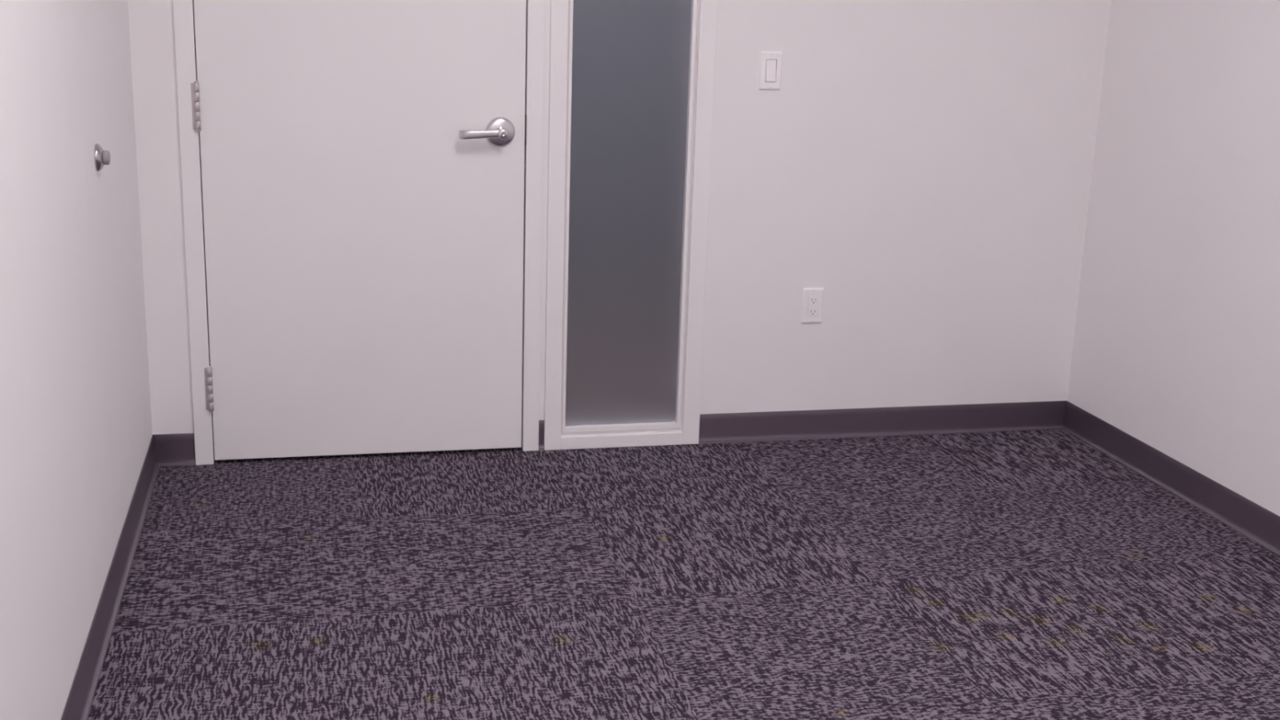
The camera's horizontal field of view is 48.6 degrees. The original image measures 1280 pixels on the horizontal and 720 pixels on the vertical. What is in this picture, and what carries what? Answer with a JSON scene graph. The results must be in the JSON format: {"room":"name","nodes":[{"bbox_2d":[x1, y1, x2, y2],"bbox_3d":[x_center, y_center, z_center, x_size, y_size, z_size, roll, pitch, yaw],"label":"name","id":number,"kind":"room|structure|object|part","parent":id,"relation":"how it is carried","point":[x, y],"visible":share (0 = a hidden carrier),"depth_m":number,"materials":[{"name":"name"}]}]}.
{"room":"empty office room","nodes":[
{"label":"empty office room","id":0,"kind":"room"},
{"bbox_2d":[0,0,152,719],"bbox_3d":[-0.802,-0.349,1.149,0.120,2.820,5.620,-2,15,-13],"label":"wall","id":1,"kind":"structure","parent":0,"point":[76,431],"depth_m":2.66,"materials":[{"name":"paint"}]},
{"bbox_2d":[94,143,110,171],"bbox_3d":[-1.201,-0.453,3.172,0.028,0.062,0.062,-2,15,-13],"label":"door stop","id":2,"kind":"object","parent":1,"relation":"attached to","point":[102,157],"visible":1,"depth_m":3.16,"materials":[{"name":"metal"}]},
{"bbox_2d":[60,435,159,719],"bbox_3d":[-0.792,0.952,1.562,0.016,0.096,5.500,-2,15,-13],"label":"baseboard","id":3,"kind":"structure","parent":1,"relation":"attached to","point":[77,706],"depth_m":3.15,"materials":[{"name":"plastic"}]},
{"bbox_2d":[127,0,1111,434],"bbox_3d":[-0.060,-1.107,4.176,6.000,2.820,0.120,-2,15,-13],"label":"wall","id":4,"kind":"structure","parent":0,"point":[926,166],"depth_m":4.46,"materials":[{"name":"paint"}]},
{"bbox_2d":[152,432,195,466],"bbox_3d":[-1.365,0.264,4.154,0.116,0.096,0.016,-2,15,-13],"label":"baseboard","id":5,"kind":"structure","parent":4,"relation":"attached to","point":[173,450],"depth_m":4.16,"materials":[{"name":"plastic"}]},
{"bbox_2d":[191,0,526,460],"bbox_3d":[-0.783,-0.740,4.012,0.931,2.122,0.117,-2,15,-13],"label":"door","id":6,"kind":"structure","parent":4,"relation":"in","point":[362,161],"depth_m":4.11,"materials":[{"name":"paint"}]},
{"bbox_3d":[-0.449,-0.648,4.073,0.141,0.029,0.021,-1,15,-11],"label":"lever","id":7,"kind":"part","parent":6,"relation":"part of","materials":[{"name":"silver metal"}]},
{"bbox_3d":[-0.406,-0.663,4.127,0.086,0.086,0.015,-2,15,-13],"label":"handle","id":8,"kind":"part","parent":6,"relation":"part of","materials":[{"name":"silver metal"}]},
{"bbox_2d":[173,0,544,465],"bbox_3d":[-0.794,-0.778,4.085,1.020,2.184,0.149,-2,15,-13],"label":"trim","id":9,"kind":"structure","parent":4,"relation":"attached to","point":[183,10],"depth_m":4.11,"materials":[{"name":"paint"}]},
{"bbox_3d":[-0.336,-0.675,4.162,0.003,0.085,0.034,-2,15,-13],"label":"strike plate","id":10,"kind":"part","parent":9,"relation":"part of","materials":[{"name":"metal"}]},
{"bbox_2d":[538,420,544,451],"bbox_3d":[-0.306,0.235,4.401,0.017,0.096,0.016,-2,15,-13],"label":"baseboard","id":11,"kind":"structure","parent":4,"relation":"attached to","point":[540,422],"depth_m":4.41,"materials":[{"name":"plastic"}]},
{"bbox_2d":[543,0,718,450],"bbox_3d":[-0.037,-0.800,4.263,0.498,2.184,0.146,-2,15,-13],"label":"window","id":12,"kind":"structure","parent":4,"relation":"in","point":[631,95],"depth_m":4.31,"materials":[{"name":"glass"}]},
{"bbox_3d":[-0.032,-0.787,4.227,0.370,2.050,0.006,-2,15,-13],"label":"glass pane","id":13,"kind":"part","parent":12,"relation":"part of","materials":[{"name":"white glass"}]},
{"bbox_2d":[758,51,782,89],"bbox_3d":[0.395,-0.873,4.279,0.070,0.114,0.010,-2,15,-13],"label":"light switch","id":14,"kind":"object","parent":4,"relation":"attached to","point":[771,62],"visible":1,"depth_m":4.28,"materials":[{"name":"white plastic"}]},
{"bbox_2d":[800,288,824,323],"bbox_3d":[0.549,-0.172,4.503,0.070,0.114,0.008,-2,15,-13],"label":"wall outlet","id":15,"kind":"object","parent":4,"relation":"attached to","point":[812,298],"visible":1,"depth_m":4.50,"materials":[{"name":"white plastic"}]},
{"bbox_2d":[808,307,817,315],"bbox_3d":[0.550,-0.153,4.505,0.029,0.025,0.001,-2,15,-13],"label":"socket","id":16,"kind":"object","parent":15,"relation":"attached to","point":[811,311],"depth_m":4.50,"materials":[{"name":"white plastic"}]},
{"bbox_2d":[807,295,818,316],"bbox_3d":[0.549,-0.172,4.503,0.034,0.067,0.006,-2,15,-13],"label":"receptacle","id":17,"kind":"object","parent":15,"relation":"attached to","point":[812,300],"depth_m":4.50,"materials":[{"name":"white plastic"}]},
{"bbox_2d":[808,296,817,304],"bbox_3d":[0.551,-0.189,4.496,0.029,0.025,0.001,-2,15,-13],"label":"socket","id":18,"kind":"object","parent":15,"relation":"attached to","point":[812,300],"depth_m":4.49,"materials":[{"name":"white plastic"}]},
{"bbox_2d":[698,400,1066,444],"bbox_3d":[0.818,0.203,4.664,1.292,0.096,0.016,-2,15,-13],"label":"baseboard","id":19,"kind":"structure","parent":4,"relation":"attached to","point":[809,424],"depth_m":4.66,"materials":[{"name":"plastic"}]},
{"bbox_2d":[87,429,1279,719],"bbox_3d":[0.539,0.993,1.861,6.000,0.050,5.680,-2,15,-13],"label":"floor","id":20,"kind":"structure","parent":0,"point":[1027,575],"depth_m":3.41,"materials":[{"name":"carpet"}]},
{"bbox_2d":[1066,0,1279,515],"bbox_3d":[2.184,-0.433,1.847,0.120,2.820,5.620,-2,15,-13],"label":"wall","id":21,"kind":"structure","parent":0,"point":[1176,344],"depth_m":4.11,"materials":[{"name":"paint"}]},
{"bbox_2d":[1062,400,1279,555],"bbox_3d":[2.061,0.872,2.228,0.016,0.096,5.500,-2,15,-13],"label":"baseboard","id":22,"kind":"structure","parent":21,"relation":"attached to","point":[1259,524],"depth_m":4.19,"materials":[{"name":"plastic"}]}
]}

